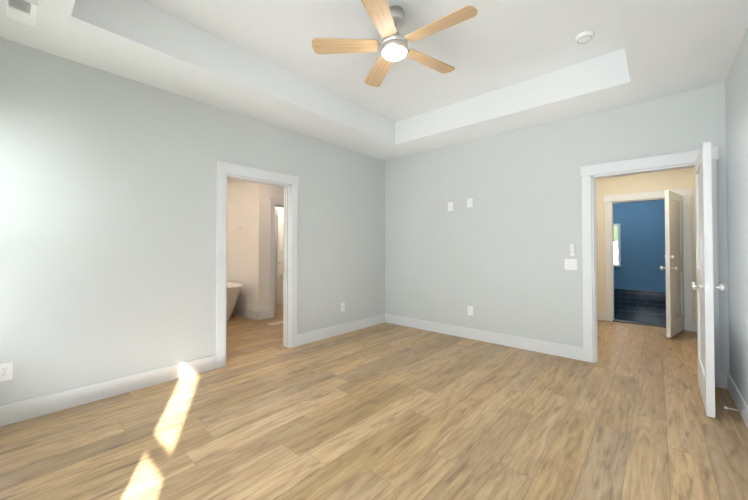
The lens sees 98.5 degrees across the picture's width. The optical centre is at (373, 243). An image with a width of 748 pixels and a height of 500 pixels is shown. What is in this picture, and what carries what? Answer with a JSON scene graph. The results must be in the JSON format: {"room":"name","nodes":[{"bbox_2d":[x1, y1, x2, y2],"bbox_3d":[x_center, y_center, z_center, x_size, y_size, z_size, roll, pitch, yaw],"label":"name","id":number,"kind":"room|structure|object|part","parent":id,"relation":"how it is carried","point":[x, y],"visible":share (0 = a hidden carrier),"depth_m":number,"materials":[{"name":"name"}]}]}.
{"room":"empty bedroom","nodes":[
{"label":"empty bedroom","id":0,"kind":"room"},
{"bbox_2d":[0,37,384,405],"bbox_3d":[-1.377,-0.298,3.804,0.130,3.200,4.860,-1,-1,41],"label":"wall","id":1,"kind":"structure","parent":0,"point":[108,213],"depth_m":2.83,"materials":[{"name":"grey paint"}]},
{"bbox_2d":[0,362,12,381],"bbox_3d":[-2.609,0.906,2.277,0.009,0.124,0.078,-1,-1,41],"label":"electrical outlet","id":2,"kind":"object","parent":1,"relation":"attached to","point":[6,371],"visible":1,"depth_m":2.28,"materials":[{"name":"white plastic"}]},
{"bbox_2d":[0,355,215,426],"bbox_3d":[-2.234,1.217,2.695,0.016,0.140,1.776,-1,-1,41],"label":"baseboard","id":3,"kind":"structure","parent":1,"relation":"attached to","point":[16,412],"depth_m":2.64,"materials":[{"name":"white wood"}]},
{"bbox_2d":[216,161,298,367],"bbox_3d":[-1.370,0.220,3.802,0.174,2.165,1.029,-1,-1,41],"label":"door frame","id":4,"kind":"structure","parent":1,"relation":"attached to","point":[223,169],"depth_m":3.80,"materials":[{"name":"white wood"}]},
{"bbox_2d":[297,314,383,345],"bbox_3d":[-0.408,1.246,4.776,0.016,0.140,1.749,-1,-1,41],"label":"baseboard","id":5,"kind":"structure","parent":1,"relation":"attached to","point":[313,336],"depth_m":4.63,"materials":[{"name":"white wood"}]},
{"bbox_2d":[341,302,344,311],"bbox_3d":[-0.458,0.928,4.729,0.009,0.124,0.078,-1,-1,41],"label":"electrical outlet","id":6,"kind":"object","parent":1,"relation":"attached to","point":[342,306],"visible":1,"depth_m":4.73,"materials":[{"name":"white plastic"}]},
{"bbox_2d":[227,179,266,311],"bbox_3d":[-3.029,-0.027,6.626,2.820,2.740,0.150,-1,-1,41],"label":"wall","id":7,"kind":"structure","parent":0,"point":[248,209],"depth_m":5.88,"materials":[{"name":"beige paint"}]},
{"bbox_2d":[233,306,259,319],"bbox_3d":[-3.085,1.272,6.547,2.856,0.140,0.016,-1,-1,41],"label":"baseboard","id":8,"kind":"structure","parent":7,"relation":"attached to","point":[255,315],"depth_m":5.84,"materials":[{"name":"white wood"}]},
{"bbox_2d":[278,297,282,303],"bbox_3d":[-2.224,1.282,7.225,0.016,0.140,1.880,-1,-1,41],"label":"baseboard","id":9,"kind":"structure","parent":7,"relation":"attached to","point":[280,299],"depth_m":7.33,"materials":[{"name":"white"}]},
{"bbox_2d":[267,185,283,310],"bbox_3d":[-1.365,-0.029,6.483,0.130,2.740,1.830,-1,-1,41],"label":"wall","id":10,"kind":"structure","parent":0,"point":[272,191],"depth_m":7.31,"materials":[{"name":"beige paint"}]},
{"bbox_2d":[269,197,283,317],"bbox_3d":[-1.606,0.254,6.186,0.154,2.165,0.974,-1,-1,41],"label":"door frame","id":11,"kind":"structure","parent":10,"relation":"attached to","point":[275,202],"depth_m":5.82,"materials":[{"name":"white wood"}]},
{"bbox_2d":[275,208,280,310],"bbox_3d":[-1.961,0.316,6.351,0.581,2.030,0.522,-1,-1,41],"label":"door","id":12,"kind":"structure","parent":10,"relation":"in","point":[276,259],"depth_m":6.58,"materials":[{"name":"white wood"}]},
{"bbox_2d":[0,303,747,499],"bbox_3d":[-0.666,1.368,4.886,8.680,0.100,7.460,-1,-1,41],"label":"floor","id":13,"kind":"structure","parent":0,"point":[385,411],"depth_m":2.22,"materials":[{"name":"brown wood"}]},
{"bbox_2d":[226,282,242,320],"bbox_3d":[-2.998,1.030,5.872,1.700,0.604,0.800,-1,-1,41],"label":"bathtub","id":14,"kind":"object","parent":13,"relation":"on","point":[233,291],"visible":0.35,"depth_m":5.49,"materials":[{"name":"white ceramic"}]},
{"bbox_2d":[0,0,747,160],"bbox_3d":[0.157,-1.687,2.479,3.950,0.460,4.600,-1,-1,41],"label":"ceiling","id":15,"kind":"structure","parent":0,"point":[672,47],"depth_m":2.87,"materials":[{"name":"white paint"}]},
{"bbox_2d":[6,0,37,26],"bbox_3d":[-2.200,-1.455,2.015,0.285,0.018,0.130,-1,-1,41],"label":"ceiling vent","id":16,"kind":"object","parent":15,"relation":"in","point":[25,11],"visible":0.98,"depth_m":2.01,"materials":[{"name":"white plastic"}]},
{"bbox_2d":[141,0,624,121],"bbox_3d":[0.174,-1.847,2.486,2.650,0.140,3.410,-1,-1,41],"label":"ceiling","id":17,"kind":"structure","parent":0,"point":[491,45],"depth_m":2.80,"materials":[{"name":"white paint"}]},
{"bbox_2d":[312,0,477,86],"bbox_3d":[0.119,-1.605,2.491,1.193,0.477,1.243,0,-10,1],"label":"ceiling fan","id":18,"kind":"object","parent":17,"relation":"hanging from","point":[329,45],"depth_m":2.42,"materials":[{"name":"brown wood"}]},
{"bbox_3d":[0.045,-1.517,2.839,0.156,0.008,0.509,9,-4,-17],"label":"ceiling fan blade","id":19,"kind":"part","parent":18,"relation":"part of","materials":[{"name":"brown wood"}]},
{"bbox_3d":[0.034,-1.527,2.117,0.156,0.008,0.509,-10,-4,18],"label":"ceiling fan blade","id":20,"kind":"part","parent":18,"relation":"part of","materials":[{"name":"brown wood"}]},
{"bbox_3d":[0.467,-1.519,2.695,0.509,0.008,0.156,1,8,-35],"label":"ceiling fan blade","id":21,"kind":"part","parent":18,"relation":"part of","materials":[{"name":"brown wood"}]},
{"bbox_3d":[0.460,-1.525,2.249,0.509,0.008,0.156,-1,8,37],"label":"ceiling fan blade","id":22,"kind":"part","parent":18,"relation":"part of","materials":[{"name":"brown wood"}]},
{"bbox_2d":[575,30,593,43],"bbox_3d":[1.794,-1.754,2.746,0.136,0.038,0.136,-1,-1,41],"label":"smoke detector","id":23,"kind":"object","parent":17,"relation":"attached to","point":[583,37],"visible":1,"depth_m":2.72,"materials":[{"name":"white plastic"}]},
{"bbox_2d":[385,83,729,372],"bbox_3d":[1.765,-0.292,4.194,4.080,3.200,0.130,-1,-1,41],"label":"wall","id":24,"kind":"structure","parent":0,"point":[496,255],"depth_m":4.06,"materials":[{"name":"grey paint"}]},
{"bbox_2d":[448,202,452,210],"bbox_3d":[1.106,-0.538,4.679,0.078,0.124,0.015,-1,-1,41],"label":"outlet","id":25,"kind":"object","parent":24,"relation":"attached to","point":[450,206],"visible":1,"depth_m":4.68,"materials":[{"name":"white plastic"}]},
{"bbox_2d":[467,198,472,207],"bbox_3d":[1.332,-0.568,4.485,0.078,0.124,0.009,-1,-1,41],"label":"outlet","id":26,"kind":"object","parent":24,"relation":"attached to","point":[470,202],"visible":1,"depth_m":4.48,"materials":[{"name":"white plastic"}]},
{"bbox_2d":[468,306,472,315],"bbox_3d":[1.332,0.927,4.464,0.078,0.124,0.009,-1,-1,41],"label":"electrical outlet","id":27,"kind":"object","parent":24,"relation":"attached to","point":[470,310],"visible":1,"depth_m":4.46,"materials":[{"name":"white plastic"}]},
{"bbox_2d":[384,314,582,360],"bbox_3d":[1.255,1.243,4.522,2.850,0.140,0.016,-1,-1,41],"label":"baseboard","id":28,"kind":"structure","parent":24,"relation":"attached to","point":[567,351],"depth_m":4.24,"materials":[{"name":"white wood"}]},
{"bbox_2d":[565,259,576,269],"bbox_3d":[2.238,0.235,3.671,0.122,0.124,0.020,-1,-1,41],"label":"double light switch","id":29,"kind":"object","parent":24,"relation":"attached to","point":[570,264],"visible":1,"depth_m":3.67,"materials":[{"name":"white plastic"}]},
{"bbox_2d":[570,244,574,255],"bbox_3d":[2.250,0.072,3.658,0.048,0.137,0.028,-1,-1,41],"label":"remote","id":30,"kind":"object","parent":24,"relation":"attached to","point":[572,249],"visible":1,"depth_m":3.65,"materials":[{"name":"white plastic"}]},
{"bbox_2d":[580,147,719,387],"bbox_3d":[2.764,0.213,3.308,1.064,2.165,0.174,-1,-1,41],"label":"door frame","id":31,"kind":"structure","parent":24,"relation":"attached to","point":[587,172],"depth_m":3.51,"materials":[{"name":"white wood"}]},
{"bbox_2d":[691,142,726,417],"bbox_3d":[2.747,0.264,2.692,0.189,2.030,0.831,-1,-1,41],"label":"bedroom door","id":32,"kind":"structure","parent":24,"relation":"in","point":[705,286],"depth_m":2.40,"materials":[{"name":"white painted wood"},{"name":"metal knobs"}]},
{"bbox_2d":[614,312,665,324],"bbox_3d":[4.936,1.537,6.175,3.800,0.100,1.870,-1,-1,41],"label":"floor","id":33,"kind":"structure","parent":0,"point":[641,318],"depth_m":6.43,"materials":[{"name":"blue tile"}]},
{"bbox_2d":[596,167,696,321],"bbox_3d":[4.280,0.081,5.448,4.060,2.990,0.140,-1,-1,41],"label":"wall","id":34,"kind":"structure","parent":0,"point":[639,282],"depth_m":6.66,"materials":[{"name":"blue paint"}]},
{"bbox_2d":[597,312,605,320],"bbox_3d":[3.552,1.264,5.966,1.200,0.140,0.016,-1,-1,41],"label":"baseboard","id":35,"kind":"structure","parent":34,"relation":"attached to","point":[601,315],"depth_m":5.60,"materials":[{"name":"white wood"}]},
{"bbox_2d":[613,224,620,266],"bbox_3d":[5.089,0.032,7.273,0.750,0.940,0.022,-1,-1,41],"label":"window","id":36,"kind":"structure","parent":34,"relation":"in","point":[617,251],"depth_m":7.06,"materials":[{"name":"white glass"}]},
{"bbox_2d":[604,188,692,330],"bbox_3d":[4.445,0.241,5.278,1.094,2.165,0.154,-1,-1,41],"label":"door frame","id":37,"kind":"structure","parent":34,"relation":"attached to","point":[685,193],"depth_m":5.24,"materials":[{"name":"white painted wood"}]},
{"bbox_2d":[660,190,684,337],"bbox_3d":[4.359,0.278,4.706,0.285,2.030,0.825,-1,-1,41],"label":"room door","id":38,"kind":"structure","parent":34,"relation":"in","point":[674,263],"depth_m":4.61,"materials":[{"name":"white painted wood"},{"name":"metal knobs"}]},
{"bbox_2d":[725,28,747,403],"bbox_3d":[2.547,-0.322,2.091,0.130,3.200,7.460,-1,-1,41],"label":"wall","id":39,"kind":"structure","parent":0,"point":[736,98],"depth_m":2.49,"materials":[{"name":"grey paint"}]},
{"bbox_2d":[724,372,747,428],"bbox_3d":[1.634,1.194,1.141,0.020,0.140,4.600,-1,-1,41],"label":"baseboard","id":40,"kind":"structure","parent":39,"relation":"attached to","point":[729,384],"depth_m":2.53,"materials":[{"name":"white wood"}]},
{"bbox_2d":[724,406,743,412],"bbox_3d":[2.622,1.207,2.349,0.095,0.022,0.022,-1,-1,41],"label":"door stop","id":41,"kind":"object","parent":40,"relation":"attached to","point":[726,407],"visible":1,"depth_m":2.35,"materials":[{"name":"white plastic"}]}
]}

